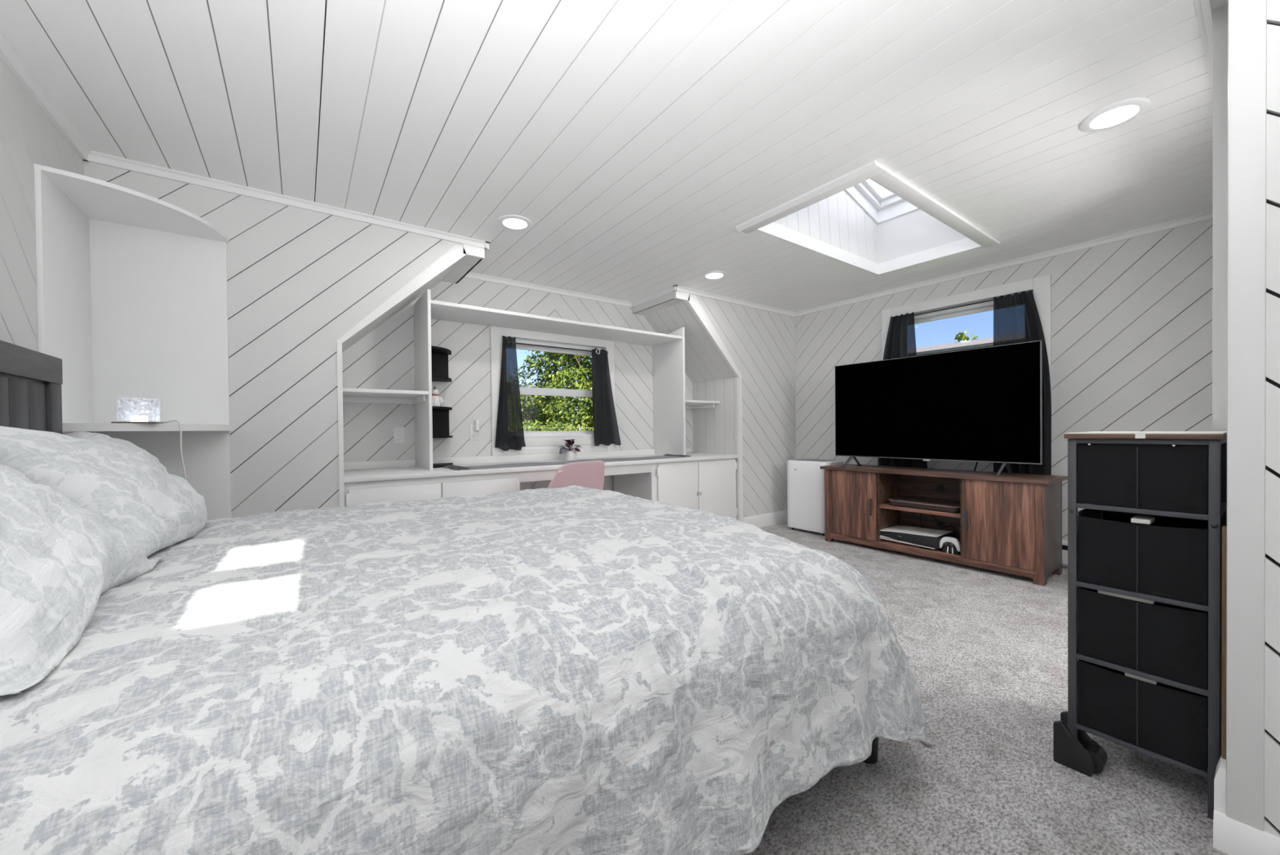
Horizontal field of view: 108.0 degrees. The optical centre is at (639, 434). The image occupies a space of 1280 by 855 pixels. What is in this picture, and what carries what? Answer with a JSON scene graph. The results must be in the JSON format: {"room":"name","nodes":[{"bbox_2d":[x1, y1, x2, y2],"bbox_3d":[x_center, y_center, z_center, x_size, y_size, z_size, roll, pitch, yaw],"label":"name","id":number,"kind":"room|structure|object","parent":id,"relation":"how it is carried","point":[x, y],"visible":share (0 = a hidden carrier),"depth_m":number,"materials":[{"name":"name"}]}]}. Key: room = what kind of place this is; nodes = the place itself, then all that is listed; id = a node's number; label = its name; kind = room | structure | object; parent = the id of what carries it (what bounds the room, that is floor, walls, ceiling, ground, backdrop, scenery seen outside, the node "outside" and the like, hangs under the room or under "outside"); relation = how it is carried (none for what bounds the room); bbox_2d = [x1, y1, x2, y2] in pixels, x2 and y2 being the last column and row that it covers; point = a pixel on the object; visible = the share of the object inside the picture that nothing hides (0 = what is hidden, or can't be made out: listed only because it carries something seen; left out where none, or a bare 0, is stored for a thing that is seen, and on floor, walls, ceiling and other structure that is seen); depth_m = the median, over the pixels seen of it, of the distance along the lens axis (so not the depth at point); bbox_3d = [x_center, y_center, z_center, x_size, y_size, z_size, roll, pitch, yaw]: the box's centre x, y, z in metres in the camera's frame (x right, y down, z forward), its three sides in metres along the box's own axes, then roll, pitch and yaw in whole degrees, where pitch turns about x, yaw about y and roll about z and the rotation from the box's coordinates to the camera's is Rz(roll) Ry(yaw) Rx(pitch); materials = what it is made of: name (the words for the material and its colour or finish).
{"room":"bedroom","nodes":[
{"label":"bedroom","id":0,"kind":"room"},
{"bbox_2d":[0,56,84,351],"bbox_3d":[-1.241,-0.117,0.399,0.014,2.250,4.107,-1,1,-36],"label":"wall","id":1,"kind":"structure","parent":0,"point":[28,136],"depth_m":1.58,"materials":[{"name":"white paint"}]},
{"bbox_2d":[0,28,91,161],"bbox_3d":[-1.234,-1.222,0.402,0.030,0.040,4.107,-1,1,-36],"label":"trim","id":2,"kind":"structure","parent":1,"relation":"attached to","point":[11,56],"depth_m":1.67,"materials":[{"name":"white paint"}]},
{"bbox_2d":[83,160,795,519],"bbox_3d":[-0.570,-0.156,3.838,5.120,2.250,0.663,-1,1,-36],"label":"wall","id":3,"kind":"structure","parent":0,"point":[299,280],"depth_m":2.57,"materials":[{"name":"white paint"}]},
{"bbox_2d":[82,151,489,249],"bbox_3d":[-1.724,-1.238,2.566,1.786,0.040,0.030,-1,1,-36],"label":"trim","id":4,"kind":"structure","parent":3,"relation":"attached to","point":[94,157],"depth_m":2.41,"materials":[{"name":"white paint"}]},
{"bbox_2d":[342,387,428,404],"bbox_3d":[-1.729,-0.250,3.112,0.489,0.062,0.468,-1,1,-36],"label":"wall shelf","id":5,"kind":"object","parent":3,"relation":"attached to","point":[349,394],"visible":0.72,"depth_m":3.15,"materials":[{"name":"white paint"}]},
{"bbox_2d":[337,244,484,506],"bbox_3d":[-1.363,-0.119,2.860,0.830,2.210,0.026,-1,1,-36],"label":"trim","id":6,"kind":"structure","parent":3,"relation":"attached to","point":[456,252],"depth_m":2.76,"materials":[{"name":"white paint"}]},
{"bbox_2d":[484,241,489,249],"bbox_3d":[-1.210,-1.250,3.351,0.030,0.040,0.693,-1,1,-36],"label":"trim","id":7,"kind":"structure","parent":3,"relation":"attached to","point":[486,242],"depth_m":3.07,"materials":[{"name":"white paint"}]},
{"bbox_2d":[631,284,678,307],"bbox_3d":[0.116,-1.272,4.316,0.030,0.040,0.693,-1,1,-36],"label":"trim","id":8,"kind":"structure","parent":3,"relation":"attached to","point":[668,290],"depth_m":4.29,"materials":[{"name":"white paint"}]},
{"bbox_2d":[684,400,719,408],"bbox_3d":[0.484,-0.303,4.760,0.521,0.062,0.408,-1,1,-36],"label":"wall shelf","id":9,"kind":"object","parent":3,"relation":"attached to","point":[689,404],"visible":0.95,"depth_m":4.81,"materials":[{"name":"white paint"}]},
{"bbox_2d":[674,290,742,521],"bbox_3d":[0.657,-0.152,4.330,0.837,2.210,0.026,-1,1,-36],"label":"trim","id":10,"kind":"structure","parent":3,"relation":"attached to","point":[691,300],"depth_m":4.48,"materials":[{"name":"white paint"}]},
{"bbox_2d":[673,284,795,316],"bbox_3d":[0.996,-1.283,4.546,1.725,0.040,0.030,-1,1,-36],"label":"trim","id":11,"kind":"structure","parent":3,"relation":"attached to","point":[700,293],"depth_m":4.46,"materials":[{"name":"white paint"}]},
{"bbox_2d":[742,509,787,527],"bbox_3d":[1.363,0.879,4.828,0.858,0.125,0.016,-1,1,-36],"label":"baseboard","id":12,"kind":"structure","parent":3,"relation":"attached to","point":[779,517],"depth_m":4.78,"materials":[{"name":"white paint"}]},
{"bbox_2d":[342,277,693,491],"bbox_3d":[-0.749,-0.157,4.126,3.270,2.250,0.014,-1,1,-36],"label":"wall","id":13,"kind":"structure","parent":0,"point":[384,358],"depth_m":3.67,"materials":[{"name":"white paint"}]},
{"bbox_2d":[393,426,404,443],"bbox_3d":[-1.751,0.008,3.384,0.071,0.119,0.007,-1,1,-36],"label":"light switch","id":14,"kind":"object","parent":13,"relation":"attached to","point":[398,432],"visible":1,"depth_m":3.38,"materials":[{"name":"white plastic"}]},
{"bbox_2d":[469,424,479,439],"bbox_3d":[-1.315,-0.014,3.700,0.075,0.123,0.010,-1,1,-36],"label":"wall outlet","id":15,"kind":"object","parent":13,"relation":"attached to","point":[473,435],"visible":0.91,"depth_m":3.69,"materials":[{"name":"white plastic"}]},
{"bbox_2d":[474,419,479,431],"bbox_3d":[-1.291,-0.065,3.689,0.040,0.095,0.040,-1,1,1],"label":"night light","id":16,"kind":"object","parent":15,"relation":"attached to","point":[477,421],"visible":1,"depth_m":3.67,"materials":[{"name":"white plastic"}]},
{"bbox_2d":[343,448,690,470],"bbox_3d":[-0.755,0.196,4.102,3.218,0.055,0.018,-1,1,-36],"label":"trim","id":17,"kind":"structure","parent":13,"relation":"attached to","point":[508,458],"depth_m":3.77,"materials":[{"name":"white paint"}]},
{"bbox_2d":[463,271,631,306],"bbox_3d":[-0.742,-1.262,4.101,1.669,0.040,0.030,-1,1,-36],"label":"trim","id":18,"kind":"structure","parent":13,"relation":"attached to","point":[470,275],"depth_m":4.03,"materials":[{"name":"white paint"}]},
{"bbox_2d":[489,325,615,455],"bbox_3d":[-0.764,-0.368,4.173,1.187,1.072,0.152,-1,1,-36],"label":"window","id":19,"kind":"structure","parent":13,"relation":"in","point":[535,442],"depth_m":4.08,"materials":[{"name":"white paint"}]},
{"bbox_2d":[503,341,608,353],"bbox_3d":[-0.707,-0.758,4.087,1.001,0.013,0.013,-1,1,-36],"label":"curtain rod","id":20,"kind":"object","parent":19,"relation":"attached to","point":[504,341],"visible":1,"depth_m":4.05,"materials":[{"name":"black metal"}]},
{"bbox_2d":[494,335,525,450],"bbox_3d":[-1.063,-0.334,3.816,0.258,0.940,0.066,-1,1,-36],"label":"curtain","id":21,"kind":"object","parent":20,"relation":"hanging from","point":[509,434],"visible":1,"depth_m":3.82,"materials":[{"name":"grey fabric"}]},
{"bbox_2d":[591,347,621,445],"bbox_3d":[-0.314,-0.345,4.358,0.292,0.906,0.050,-1,1,-36],"label":"curtain","id":22,"kind":"object","parent":20,"relation":"hanging from","point":[606,430],"visible":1,"depth_m":4.34,"materials":[{"name":"grey fabric"}]},
{"bbox_2d":[0,0,1227,312],"bbox_3d":[0.628,-1.284,2.167,5.120,0.014,4.770,-1,1,-36],"label":"ceiling","id":23,"kind":"structure","parent":0,"point":[634,139],"depth_m":1.83,"materials":[{"name":"white paint"}]},
{"bbox_2d":[497,214,532,230],"bbox_3d":[-0.749,-1.263,2.791,0.200,0.012,0.200,-1,1,-36],"label":"recessed light","id":24,"kind":"object","parent":23,"relation":"in","point":[514,222],"visible":1,"depth_m":2.77,"materials":[{"name":"white plastic"}]},
{"bbox_2d":[503,218,526,227],"bbox_3d":[-0.749,-1.261,2.791,0.132,0.008,0.132,-1,1,-36],"label":"diffuser","id":25,"kind":"object","parent":24,"relation":"attached to","point":[508,223],"depth_m":2.78,"materials":[{"name":"white plastic"}]},
{"bbox_2d":[702,270,727,279],"bbox_3d":[0.605,-1.286,3.774,0.200,0.012,0.200,-1,1,-36],"label":"recessed light","id":26,"kind":"object","parent":23,"relation":"in","point":[716,274],"visible":1,"depth_m":3.75,"materials":[{"name":"white"}]},
{"bbox_2d":[706,272,722,278],"bbox_3d":[0.605,-1.284,3.774,0.132,0.008,0.132,-1,1,-36],"label":"diffuser","id":27,"kind":"object","parent":26,"relation":"attached to","point":[709,275],"depth_m":3.76,"materials":[{"name":"white plastic"}]},
{"bbox_2d":[735,160,999,275],"bbox_3d":[1.517,-1.770,3.014,1.677,1.009,0.865,-1,1,-36],"label":"window","id":28,"kind":"structure","parent":23,"relation":"attached to","point":[868,217],"depth_m":3.43,"materials":[{"name":"white paint"}]},
{"bbox_2d":[1080,97,1151,132],"bbox_3d":[1.912,-1.280,1.877,0.200,0.012,0.200,-1,1,-36],"label":"recessed light","id":29,"kind":"object","parent":23,"relation":"in","point":[1115,114],"visible":1,"depth_m":1.86,"materials":[{"name":"white plastic"}]},
{"bbox_2d":[1091,105,1137,126],"bbox_3d":[1.912,-1.278,1.877,0.132,0.008,0.132,-1,1,-36],"label":"diffuser","id":30,"kind":"object","parent":29,"relation":"attached to","point":[1119,114],"depth_m":1.87,"materials":[{"name":"white plastic"}]},
{"bbox_2d":[742,521,1228,854],"bbox_3d":[0.650,1.003,2.189,5.220,0.060,4.870,-1,1,-36],"label":"floor","id":31,"kind":"structure","parent":0,"point":[986,650],"depth_m":1.37,"materials":[{"name":"carpet"}]},
{"bbox_2d":[33,163,231,519],"bbox_3d":[-2.107,0.015,2.009,0.478,1.972,0.485,-1,1,-36],"label":"wall niche","id":32,"kind":"object","parent":31,"relation":"on","point":[132,295],"visible":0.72,"depth_m":2.12,"materials":[{"name":"white paint"}]},
{"bbox_2d":[111,396,186,479],"bbox_3d":[-1.990,0.277,1.921,0.232,0.849,0.144,-1,1,-36],"label":"table lamp","id":33,"kind":"object","parent":32,"relation":"on","point":[142,414],"visible":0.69,"depth_m":1.87,"materials":[{"name":"white glass"}]},
{"bbox_2d":[344,471,519,506],"bbox_3d":[-1.434,0.626,3.205,1.049,0.715,0.632,-1,1,-36],"label":"base cabinet","id":34,"kind":"object","parent":31,"relation":"on","point":[434,487],"visible":0.27,"depth_m":2.92,"materials":[{"name":"white paint"}]},
{"bbox_2d":[343,452,738,482],"bbox_3d":[-0.548,0.239,3.859,3.266,0.030,0.654,-1,1,-36],"label":"countertop","id":35,"kind":"structure","parent":34,"relation":"on","point":[412,472],"depth_m":3.20,"materials":[{"name":"white paint"}]},
{"bbox_2d":[413,288,432,470],"bbox_3d":[-1.523,-0.359,3.262,0.020,1.195,0.468,-1,1,-36],"label":"divider panel","id":36,"kind":"object","parent":35,"relation":"on","point":[422,307],"visible":0.99,"depth_m":3.19,"materials":[{"name":"white paint"}]},
{"bbox_2d":[431,299,682,346],"bbox_3d":[-0.623,-0.893,3.907,2.207,0.024,0.445,-1,1,-36],"label":"wall shelf","id":37,"kind":"object","parent":36,"relation":"attached to","point":[442,310],"visible":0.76,"depth_m":3.72,"materials":[{"name":"white paint"}]},
{"bbox_2d":[431,345,453,467],"bbox_3d":[-1.470,-0.192,3.409,0.228,0.858,0.255,-1,1,-36],"label":"rack","id":38,"kind":"object","parent":35,"relation":"on","point":[439,355],"visible":0.7,"depth_m":3.50,"materials":[{"name":"black wood"}]},
{"bbox_2d":[431,386,444,406],"bbox_3d":[-1.481,-0.273,3.399,0.110,0.150,0.075,-1,1,-36],"label":"figurine","id":39,"kind":"object","parent":38,"relation":"on","point":[437,401],"visible":0.89,"depth_m":3.37,"materials":[{"name":"white ceramic"}]},
{"bbox_2d":[443,453,690,470],"bbox_3d":[-0.455,0.212,3.770,2.096,0.020,0.331,-1,1,-36],"label":"table runner","id":40,"kind":"object","parent":35,"relation":"on","point":[666,455],"visible":0.95,"depth_m":3.60,"materials":[{"name":"grey fabric"}]},
{"bbox_2d":[559,439,581,460],"bbox_3d":[-0.603,0.133,4.028,0.190,0.179,0.217,-1,1,-23],"label":"potted plant","id":41,"kind":"object","parent":35,"relation":"on","point":[571,454],"visible":0.99,"depth_m":3.97,"materials":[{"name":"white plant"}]},
{"bbox_2d":[520,463,651,482],"bbox_3d":[-0.380,0.293,3.633,1.169,0.078,0.020,-1,1,-36],"label":"apron panel","id":42,"kind":"object","parent":35,"relation":"attached to","point":[537,475],"visible":0.46,"depth_m":3.71,"materials":[{"name":"white paint"}]},
{"bbox_2d":[652,326,685,454],"bbox_3d":[0.280,-0.400,4.574,0.023,1.217,0.468,-1,1,-36],"label":"divider panel","id":43,"kind":"object","parent":35,"relation":"on","point":[668,358],"visible":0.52,"depth_m":4.54,"materials":[{"name":"white paint"}]},
{"bbox_2d":[0,339,878,764],"bbox_3d":[-0.644,0.358,1.458,2.157,1.268,1.915,-1,1,-36],"label":"bed","id":44,"kind":"object","parent":31,"relation":"on","point":[31,381],"visible":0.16,"depth_m":1.44,"materials":[{"name":"black wood"}]},
{"bbox_2d":[0,484,932,854],"bbox_3d":[-0.571,0.595,1.511,2.195,0.626,2.010,-1,1,-36],"label":"duvet","id":45,"kind":"object","parent":44,"relation":"on","point":[572,669],"visible":0.95,"depth_m":0.78,"materials":[{"name":"white fabric"}]},
{"bbox_2d":[0,463,164,695],"bbox_3d":[-1.141,0.171,0.775,0.391,0.306,0.782,-1,1,-36],"label":"pillow","id":46,"kind":"object","parent":45,"relation":"on","point":[58,556],"visible":1,"depth_m":0.74,"materials":[{"name":"white fabric"}]},
{"bbox_2d":[0,425,207,556],"bbox_3d":[-1.575,0.148,1.399,0.395,0.348,0.764,-1,1,-36],"label":"pillow","id":47,"kind":"object","parent":45,"relation":"on","point":[127,486],"visible":0.82,"depth_m":1.21,"materials":[{"name":"white fabric"}]},
{"bbox_2d":[547,460,604,489],"bbox_3d":[-0.542,0.576,3.211,0.545,0.802,0.570,0,1,40],"label":"desk chair","id":48,"kind":"object","parent":31,"relation":"on","point":[590,473],"visible":0.41,"depth_m":3.02,"materials":[{"name":"pink plastic"}]},
{"bbox_2d":[613,457,737,519],"bbox_3d":[0.354,0.596,4.507,1.038,0.715,0.632,-1,1,-36],"label":"base cabinet","id":49,"kind":"object","parent":31,"relation":"on","point":[705,485],"visible":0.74,"depth_m":4.25,"materials":[{"name":"white paint"}]},
{"bbox_2d":[786,458,843,535],"bbox_3d":[1.708,0.596,4.542,0.351,0.689,0.428,-1,1,-36],"label":"mini fridge","id":50,"kind":"object","parent":31,"relation":"on","point":[805,477],"visible":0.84,"depth_m":4.43,"materials":[{"name":"white plastic"}]},
{"bbox_2d":[795,458,835,461],"bbox_3d":[1.708,0.254,4.541,0.240,0.005,0.330,-1,1,-36],"label":"grille","id":51,"kind":"object","parent":50,"relation":"attached to","point":[806,460],"depth_m":4.51,"materials":[{"name":"plastic"}]},
{"bbox_2d":[819,463,1067,586],"bbox_3d":[2.242,0.614,3.636,0.443,0.661,1.567,-1,1,-36],"label":"tv stand","id":52,"kind":"object","parent":31,"relation":"on","point":[1006,523],"visible":0.95,"depth_m":3.26,"materials":[{"name":"brown wood"}]},
{"bbox_2d":[876,525,953,549],"bbox_3d":[2.178,0.808,3.691,0.300,0.112,0.450,-1,1,-36],"label":"game console","id":53,"kind":"object","parent":52,"relation":"on","point":[925,538],"visible":0.95,"depth_m":3.60,"materials":[{"name":"white plastic"}]},
{"bbox_2d":[920,512,940,528],"bbox_3d":[2.338,0.693,3.747,0.144,0.149,0.020,0,1,32],"label":"power cable","id":54,"kind":"object","parent":53,"relation":"attached to","point":[921,513],"visible":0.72,"depth_m":3.77,"materials":[{"name":"black plastic"}]},
{"bbox_2d":[888,495,960,512],"bbox_3d":[2.252,0.541,3.618,0.328,0.052,0.520,-1,1,-36],"label":"case","id":55,"kind":"object","parent":52,"relation":"on","point":[916,502],"visible":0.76,"depth_m":3.55,"materials":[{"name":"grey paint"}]},
{"bbox_2d":[835,340,1042,476],"bbox_3d":[2.204,-0.165,3.626,0.305,0.896,1.446,-1,1,-36],"label":"television","id":56,"kind":"object","parent":52,"relation":"on","point":[984,404],"visible":1,"depth_m":3.47,"materials":[{"name":"black plastic"}]},
{"bbox_2d":[941,546,960,554],"bbox_3d":[2.289,0.842,3.410,0.108,0.048,0.120,-1,1,-36],"label":"dock","id":57,"kind":"object","parent":52,"relation":"on","point":[955,551],"visible":0.68,"depth_m":3.38,"materials":[{"name":"black plastic"}]},
{"bbox_2d":[939,536,960,551],"bbox_3d":[2.258,0.798,3.393,0.047,0.092,0.143,-1,1,-36],"label":"game controller","id":58,"kind":"object","parent":57,"relation":"on","point":[946,541],"visible":0.98,"depth_m":3.38,"materials":[{"name":"white plastic"}]},
{"bbox_2d":[1053,431,1226,819],"bbox_3d":[1.486,0.483,1.377,0.410,0.979,0.315,-1,1,-36],"label":"drawer unit","id":59,"kind":"object","parent":31,"relation":"on","point":[1178,478],"visible":0.98,"depth_m":1.28,"materials":[{"name":"dark grey metal"},{"name":"walnut"},{"name":"black fabric"}]},
{"bbox_2d":[1097,585,1157,604],"bbox_3d":[1.397,0.457,1.334,0.084,0.010,0.110,-1,1,-36],"label":"handle","id":60,"kind":"object","parent":59,"relation":"in","point":[1099,591],"visible":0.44,"depth_m":1.31,"materials":[{"name":"silver metal"}]},
{"bbox_2d":[1124,672,1157,684],"bbox_3d":[1.417,0.674,1.311,0.084,0.012,0.060,-1,1,-36],"label":"handle","id":61,"kind":"object","parent":59,"relation":"in","point":[1126,673],"visible":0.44,"depth_m":1.29,"materials":[{"name":"silver metal"}]},
{"bbox_2d":[1130,514,1155,524],"bbox_3d":[1.413,0.240,1.307,0.084,0.013,0.037,-1,1,-36],"label":"handle","id":62,"kind":"object","parent":59,"relation":"in","point":[1144,519],"visible":1,"depth_m":1.29,"materials":[{"name":"white metal"}]},
{"bbox_2d":[795,218,1212,567],"bbox_3d":[2.579,-0.186,3.873,0.014,2.250,2.987,-1,1,-36],"label":"wall","id":63,"kind":"structure","parent":0,"point":[1131,318],"depth_m":3.13,"materials":[{"name":"white paint"}]},
{"bbox_2d":[881,274,1051,393],"bbox_3d":[2.642,-0.503,3.853,0.160,1.283,1.197,-1,1,-36],"label":"window","id":64,"kind":"structure","parent":63,"relation":"in","point":[1041,286],"depth_m":3.72,"materials":[{"name":"white paint"}]},
{"bbox_2d":[894,293,1026,319],"bbox_3d":[2.571,-1.036,3.803,0.011,0.011,1.002,-1,1,-36],"label":"curtain rod","id":65,"kind":"object","parent":64,"relation":"attached to","point":[1025,293],"visible":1,"depth_m":3.79,"materials":[{"name":"black metal"}]},
{"bbox_2d":[877,311,927,467],"bbox_3d":[2.316,-0.295,4.122,0.070,1.543,0.460,-1,1,-36],"label":"curtain","id":66,"kind":"object","parent":65,"relation":"hanging from","point":[900,342],"visible":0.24,"depth_m":4.12,"materials":[{"name":"grey fabric"}]},
{"bbox_2d":[993,289,1051,475],"bbox_3d":[2.811,-0.287,3.442,0.072,1.531,0.343,-1,1,-36],"label":"curtain","id":67,"kind":"object","parent":65,"relation":"hanging from","point":[1016,318],"visible":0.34,"depth_m":3.42,"materials":[{"name":"grey fabric"}]},
{"bbox_2d":[795,210,1212,316],"bbox_3d":[2.551,-1.291,3.850,0.030,0.040,2.987,-1,1,-36],"label":"trim","id":68,"kind":"structure","parent":63,"relation":"attached to","point":[1207,215],"depth_m":3.40,"materials":[{"name":"white paint"}]},
{"bbox_2d":[1062,539,1067,564],"bbox_3d":[2.730,0.830,3.629,0.053,0.160,2.150,-1,1,-36],"label":"baseboard heater","id":69,"kind":"object","parent":63,"relation":"attached to","point":[1064,543],"visible":0.02,"depth_m":3.26,"materials":[{"name":"white paint"}]},
{"bbox_2d":[1212,3,1227,431],"bbox_3d":[2.515,-0.167,1.868,2.550,2.250,0.180,-1,1,-36],"label":"wall","id":70,"kind":"structure","parent":0,"point":[1220,202],"depth_m":1.40,"materials":[{"name":"white paint"}]},
{"bbox_2d":[1193,0,1213,93],"bbox_3d":[2.423,-1.272,1.928,2.500,0.040,0.030,-1,1,-36],"label":"trim","id":71,"kind":"structure","parent":70,"relation":"attached to","point":[1204,9],"depth_m":1.44,"materials":[{"name":"white paint"}]},
{"bbox_2d":[1221,525,1226,759],"bbox_3d":[1.431,0.508,1.139,0.030,0.565,0.008,-1,1,-36],"label":"plank","id":72,"kind":"object","parent":70,"relation":"attached to","point":[1224,527],"visible":0.64,"depth_m":1.13,"materials":[{"name":"white wood"}]},
{"bbox_2d":[1213,0,1279,854],"bbox_3d":[1.718,-0.148,0.687,0.130,2.250,1.090,-1,1,-36],"label":"wall","id":73,"kind":"structure","parent":0,"point":[1253,241],"depth_m":1.06,"materials":[{"name":"white paint"}]},
{"label":"outside","id":74,"kind":"structure","parent":0,"visible":0},
{"bbox_3d":[3.333,3.519,20.990,90.000,0.100,90.000,-1,1,-36],"label":"ground","id":75,"kind":"structure","parent":74,"visible":0},
{"bbox_2d":[519,385,558,431],"bbox_3d":[-4.134,0.837,14.909,3.945,5.550,3.707,-1,1,-36],"label":"tree","id":76,"kind":"object","parent":75,"relation":"on","point":[526,409],"visible":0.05,"depth_m":14.16,"materials":[{"name":"green plant"}]},
{"bbox_2d":[522,418,585,431],"bbox_3d":[-2.049,1.629,10.892,3.396,4.016,3.430,0,1,41],"label":"bush","id":77,"kind":"object","parent":75,"relation":"on","point":[535,427],"visible":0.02,"depth_m":10.85,"materials":[{"name":"green plant"}]},
{"bbox_2d":[517,350,593,431],"bbox_3d":[-1.272,-0.459,13.915,4.894,8.099,4.469,0,1,33],"label":"tree","id":78,"kind":"object","parent":75,"relation":"on","point":[559,379],"visible":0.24,"depth_m":13.01,"materials":[{"name":"green plant"}]},
{"bbox_2d":[954,330,978,342],"bbox_3d":[13.656,-0.435,19.281,3.741,7.663,3.240,-1,1,-17],"label":"tree","id":79,"kind":"object","parent":75,"relation":"on","point":[962,336],"visible":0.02,"depth_m":19.20,"materials":[{"name":"green plant"}]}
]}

